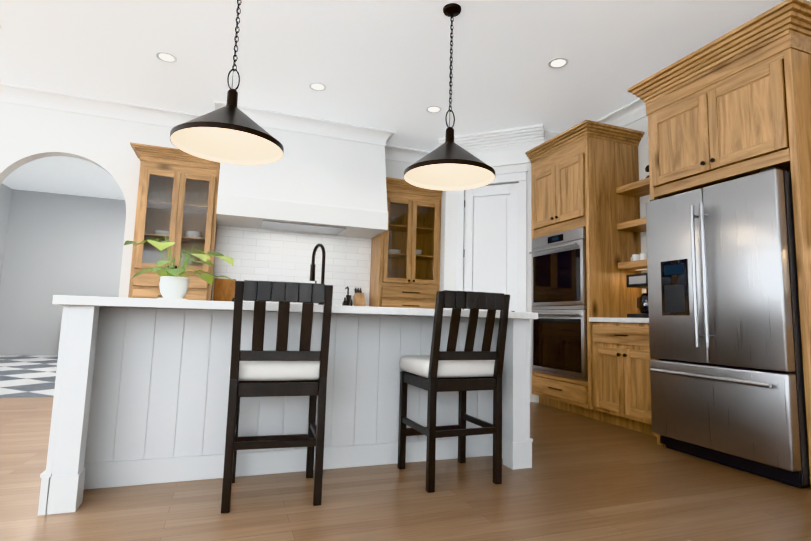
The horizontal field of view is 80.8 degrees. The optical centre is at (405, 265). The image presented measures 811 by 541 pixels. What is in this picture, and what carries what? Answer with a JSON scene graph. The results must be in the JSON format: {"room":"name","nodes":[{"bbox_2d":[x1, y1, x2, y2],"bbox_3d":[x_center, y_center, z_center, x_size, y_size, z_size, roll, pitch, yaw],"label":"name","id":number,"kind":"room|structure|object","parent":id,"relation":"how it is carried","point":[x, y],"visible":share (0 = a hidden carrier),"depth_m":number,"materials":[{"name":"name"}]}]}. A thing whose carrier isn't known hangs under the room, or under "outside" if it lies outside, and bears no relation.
{"room":"kitchen","nodes":[
{"label":"kitchen","id":0,"kind":"room"},
{"bbox_2d":[0,183,11,278],"bbox_3d":[-6.604,-0.142,6.477,0.150,3.050,5.000,4,-7,-20],"label":"wall","id":1,"kind":"structure","parent":0,"point":[5,191],"depth_m":8.66,"materials":[{"name":"grey paint"}]},
{"bbox_2d":[0,189,125,354],"bbox_3d":[-5.909,0.191,9.307,3.150,3.050,0.150,4,-7,-20],"label":"wall","id":2,"kind":"structure","parent":0,"point":[51,244],"depth_m":8.97,"materials":[{"name":"grey paint"}]},
{"bbox_2d":[0,102,412,306],"bbox_3d":[-2.470,-0.160,5.265,8.750,3.050,0.159,4,-7,-20],"label":"wall","id":3,"kind":"structure","parent":0,"point":[28,134],"depth_m":5.18,"materials":[{"name":"white paint"}]},
{"bbox_2d":[0,83,201,127],"bbox_3d":[-4.461,-1.750,4.546,5.080,0.160,0.100,4,-7,-20],"label":"crown molding","id":4,"kind":"structure","parent":3,"relation":"attached to","point":[9,93],"depth_m":4.99,"materials":[{"name":"white"}]},
{"bbox_2d":[214,101,395,238],"bbox_3d":[-1.137,-1.026,5.411,1.991,1.221,0.660,4,-7,-20],"label":"range hood","id":5,"kind":"object","parent":3,"relation":"attached to","point":[324,177],"visible":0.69,"depth_m":5.23,"materials":[{"name":"white paint"}]},
{"bbox_2d":[385,145,428,163],"bbox_3d":[-0.052,-1.446,6.174,0.740,0.160,0.100,4,-7,-20],"label":"crown molding","id":6,"kind":"structure","parent":3,"relation":"attached to","point":[395,153],"depth_m":6.20,"materials":[{"name":"white"}]},
{"bbox_2d":[342,295,352,305],"bbox_3d":[-0.686,0.443,5.628,0.120,0.200,0.057,2,-6,-2],"label":"oil bottles","id":7,"kind":"object","parent":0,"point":[350,302],"visible":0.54,"depth_m":5.61,"materials":[{"name":"black glass"}]},
{"bbox_2d":[0,355,810,540],"bbox_3d":[-1.648,1.174,2.789,8.750,0.100,15.200,4,-7,-20],"label":"floor","id":8,"kind":"structure","parent":0,"point":[583,478],"depth_m":2.28,"materials":[{"name":"brown wood"}]},
{"bbox_2d":[221,280,332,512],"bbox_3d":[-0.625,0.595,2.333,0.450,1.005,0.514,3,-7,-16],"label":"stool","id":9,"kind":"object","parent":8,"relation":"on","point":[257,370],"visible":1,"depth_m":2.17,"materials":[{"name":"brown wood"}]},
{"bbox_2d":[38,307,532,515],"bbox_3d":[-0.625,0.747,3.107,2.446,0.876,1.412,4,-7,-20],"label":"kitchen island","id":10,"kind":"object","parent":8,"relation":"on","point":[141,392],"depth_m":2.53,"materials":[{"name":"grey wood"}]},
{"bbox_2d":[52,295,537,318],"bbox_3d":[-0.612,0.292,3.155,2.470,0.040,1.490,4,-7,-20],"label":"island countertop","id":11,"kind":"structure","parent":10,"relation":"on","point":[67,301],"depth_m":2.31,"materials":[{"name":"white stone"}]},
{"bbox_2d":[124,237,233,299],"bbox_3d":[-1.196,0.018,2.514,0.608,0.330,0.714,4,-7,-20],"label":"pothos","id":12,"kind":"object","parent":11,"relation":"on","point":[171,286],"visible":0.98,"depth_m":2.47,"materials":[{"name":"green plant"}]},
{"bbox_2d":[310,243,325,304],"bbox_3d":[-0.595,0.063,3.271,0.093,0.441,0.216,4,-7,-20],"label":"gooseneck faucet","id":13,"kind":"object","parent":11,"relation":"on","point":[312,271],"visible":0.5,"depth_m":3.27,"materials":[{"name":"black metal"}]},
{"bbox_2d":[345,286,349,305],"bbox_3d":[-0.399,0.213,3.245,0.044,0.148,0.098,4,-7,-20],"label":"soap pump","id":14,"kind":"object","parent":11,"relation":"on","point":[347,297],"visible":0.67,"depth_m":3.21,"materials":[{"name":"black plastic"}]},
{"bbox_2d":[397,290,509,492],"bbox_3d":[0.258,0.656,2.659,0.450,1.005,0.514,4,-7,-22],"label":"stool","id":15,"kind":"object","parent":8,"relation":"on","point":[450,368],"visible":1,"depth_m":2.52,"materials":[{"name":"black wood"}]},
{"bbox_2d":[525,120,643,420],"bbox_3d":[1.801,0.069,4.846,0.708,2.740,0.970,4,-7,-20],"label":"tall cabinet","id":16,"kind":"object","parent":8,"relation":"on","point":[581,172],"visible":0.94,"depth_m":4.56,"materials":[{"name":"brown wood"}]},
{"bbox_2d":[529,227,587,380],"bbox_3d":[1.749,0.389,4.837,0.672,1.414,0.796,4,-7,-20],"label":"double wall oven","id":17,"kind":"object","parent":16,"relation":"in","point":[559,324],"visible":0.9,"depth_m":4.67,"materials":[{"name":"silver metal"}]},
{"bbox_2d":[589,317,656,436],"bbox_3d":[2.074,0.904,4.017,0.662,0.915,0.766,4,-7,-20],"label":"base cabinet","id":18,"kind":"object","parent":8,"relation":"on","point":[621,358],"visible":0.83,"depth_m":3.94,"materials":[{"name":"brown wood"}]},
{"bbox_2d":[626,273,648,317],"bbox_3d":[2.154,0.266,4.151,0.343,0.385,0.260,4,-7,-20],"label":"coffee maker","id":19,"kind":"object","parent":18,"relation":"on","point":[639,280],"visible":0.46,"depth_m":4.10,"materials":[{"name":"black plastic"}]},
{"bbox_2d":[627,0,810,483],"bbox_3d":[2.339,-0.092,3.256,0.821,2.740,1.210,4,-7,-20],"label":"tall cabinet","id":20,"kind":"object","parent":8,"relation":"on","point":[735,103],"visible":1,"depth_m":3.02,"materials":[{"name":"brown wood"}]},
{"bbox_2d":[646,167,810,488],"bbox_3d":[2.281,0.379,3.177,0.884,1.785,0.910,4,-7,-20],"label":"refrigerator","id":21,"kind":"object","parent":8,"relation":"on","point":[727,378],"visible":1,"depth_m":2.90,"materials":[{"name":"grey metal"}]},
{"bbox_3d":[-1.197,0.943,5.200,3.360,0.915,0.662,4,-7,-20],"label":"wall","id":22,"kind":"structure","parent":8,"relation":"on","visible":0},
{"bbox_2d":[128,142,219,300],"bbox_3d":[-2.424,-0.380,4.965,0.835,1.590,0.468,4,-7,-20],"label":"hutch","id":23,"kind":"object","parent":22,"relation":"on","point":[177,196],"visible":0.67,"depth_m":4.89,"materials":[{"name":"brown wood"}]},
{"bbox_2d":[213,278,235,301],"bbox_3d":[-1.991,0.298,5.243,0.220,0.314,0.093,4,-7,-20],"label":"cutting board","id":24,"kind":"object","parent":22,"relation":"on","point":[224,289],"visible":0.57,"depth_m":5.23,"materials":[{"name":"brown wood"}]},
{"bbox_2d":[353,288,364,305],"bbox_3d":[-0.554,0.402,5.671,0.110,0.297,0.201,4,-7,-20],"label":"knife block","id":25,"kind":"object","parent":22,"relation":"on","point":[358,298],"visible":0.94,"depth_m":5.63,"materials":[{"name":"brown wood"}]},
{"bbox_2d":[369,177,442,308],"bbox_3d":[0.016,-0.212,5.865,0.775,1.590,0.468,4,-7,-20],"label":"hutch","id":26,"kind":"object","parent":22,"relation":"on","point":[405,261],"visible":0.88,"depth_m":5.77,"materials":[{"name":"brown wood"}]},
{"bbox_2d":[0,0,810,199],"bbox_3d":[-1.560,-1.965,3.137,8.750,0.120,15.200,4,-7,-20],"label":"ceiling","id":27,"kind":"structure","parent":0,"point":[382,64],"depth_m":4.04,"materials":[{"name":"white paint"}]},
{"bbox_2d":[156,52,176,62],"bbox_3d":[-2.071,-1.807,4.130,0.170,0.004,0.170,4,-7,-20],"label":"recessed light","id":28,"kind":"object","parent":27,"relation":"in","point":[162,56],"visible":1,"depth_m":4.13,"materials":[{"name":"white"}]},
{"bbox_2d":[170,0,283,164],"bbox_3d":[-1.013,-1.300,2.847,0.620,1.234,0.620,4,-7,-20],"label":"pendant light","id":29,"kind":"object","parent":27,"relation":"hanging from","point":[230,132],"visible":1,"depth_m":2.87,"materials":[{"name":"black metal"}]},
{"bbox_2d":[309,82,326,90],"bbox_3d":[-0.845,-1.723,4.583,0.170,0.004,0.170,4,-7,-20],"label":"recessed light","id":30,"kind":"object","parent":27,"relation":"in","point":[315,86],"visible":1,"depth_m":4.58,"materials":[{"name":"white"}]},
{"bbox_2d":[426,106,441,112],"bbox_3d":[0.297,-1.644,5.005,0.170,0.004,0.170,4,-7,-20],"label":"recessed light","id":31,"kind":"object","parent":27,"relation":"in","point":[433,109],"visible":1,"depth_m":5.00,"materials":[{"name":"white"}]},
{"bbox_2d":[404,3,494,190],"bbox_3d":[0.314,-1.211,3.315,0.620,1.234,0.620,4,-7,-20],"label":"pendant light","id":32,"kind":"object","parent":27,"relation":"hanging from","point":[449,164],"visible":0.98,"depth_m":3.36,"materials":[{"name":"black metal"}]},
{"bbox_2d":[548,58,568,68],"bbox_3d":[1.297,-1.722,4.047,0.170,0.004,0.170,4,-7,-20],"label":"recessed light","id":33,"kind":"object","parent":27,"relation":"in","point":[556,63],"visible":1,"depth_m":4.05,"materials":[{"name":"white"}]},
{"bbox_2d":[440,190,445,290],"bbox_3d":[0.437,0.002,5.998,0.120,3.050,0.500,4,-7,-20],"label":"wall","id":34,"kind":"structure","parent":0,"point":[443,200],"depth_m":5.83,"materials":[{"name":"white paint"}]},
{"bbox_2d":[443,163,538,402],"bbox_3d":[1.045,-0.019,5.645,1.131,3.050,0.300,-1,-7,24],"label":"wall","id":35,"kind":"structure","parent":0,"point":[450,241],"depth_m":5.67,"materials":[{"name":"white paint"}]},
{"bbox_2d":[455,169,527,311],"bbox_3d":[0.991,0.199,5.516,0.860,2.585,0.164,-1,-7,24],"label":"pantry door","id":36,"kind":"structure","parent":35,"relation":"in","point":[491,238],"depth_m":5.54,"materials":[{"name":"white wood"}]},
{"bbox_2d":[439,124,544,166],"bbox_3d":[0.990,-1.368,5.591,1.232,0.385,0.144,-1,-7,25],"label":"crown molding","id":37,"kind":"structure","parent":35,"relation":"attached to","point":[504,147],"depth_m":5.55,"materials":[{"name":"white paint"}]},
{"bbox_2d":[545,130,560,141],"bbox_3d":[1.711,-0.026,5.417,0.500,3.050,0.120,4,-7,-20],"label":"wall","id":38,"kind":"structure","parent":0,"point":[549,135],"depth_m":5.48,"materials":[{"name":"white paint"}]},
{"bbox_2d":[624,116,649,271],"bbox_3d":[2.362,-0.132,4.294,0.370,3.050,5.050,4,-7,-20],"label":"wall","id":39,"kind":"structure","parent":0,"point":[641,124],"depth_m":4.66,"materials":[{"name":"white paint"}]},
{"bbox_2d":[595,98,646,126],"bbox_3d":[2.591,-1.626,3.880,0.120,0.160,3.540,4,-7,-20],"label":"crown molding","id":40,"kind":"structure","parent":39,"relation":"attached to","point":[629,113],"depth_m":4.84,"materials":[{"name":"white"}]},
{"bbox_2d":[617,217,645,232],"bbox_3d":[2.278,-0.399,4.224,0.290,0.060,0.762,4,-7,-20],"label":"shelf","id":41,"kind":"object","parent":39,"relation":"attached to","point":[637,225],"visible":0.31,"depth_m":4.40,"materials":[{"name":"brown wood"}]},
{"bbox_2d":[618,259,647,270],"bbox_3d":[2.267,-0.023,4.183,0.290,0.066,0.762,4,-7,-20],"label":"shelf","id":42,"kind":"object","parent":39,"relation":"attached to","point":[638,265],"visible":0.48,"depth_m":4.36,"materials":[{"name":"brown wood"}]},
{"bbox_2d":[630,253,646,260],"bbox_3d":[2.179,-0.075,4.389,0.062,0.075,0.266,4,-7,-20],"label":"cup","id":43,"kind":"object","parent":42,"relation":"on","point":[641,256],"depth_m":4.42,"materials":[{"name":"white ceramic"}]},
{"bbox_2d":[616,177,649,196],"bbox_3d":[2.288,-0.747,4.263,0.290,0.060,0.762,4,-7,-20],"label":"shelf","id":44,"kind":"object","parent":39,"relation":"attached to","point":[640,188],"visible":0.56,"depth_m":4.43,"materials":[{"name":"brown wood"}]},
{"bbox_2d":[642,161,648,178],"bbox_3d":[2.329,-0.877,4.439,0.027,0.240,0.280,4,-7,-20],"label":"cup","id":45,"kind":"object","parent":44,"relation":"on","point":[645,174],"depth_m":4.53,"materials":[{"name":"ceramic"}]},
{"bbox_2d":[641,271,647,292],"bbox_3d":[2.401,0.244,4.206,0.008,0.454,0.766,4,-7,-20],"label":"backsplash","id":46,"kind":"structure","parent":39,"relation":"attached to","point":[643,290],"depth_m":4.55,"materials":[{"name":"beige tile"}]}
]}

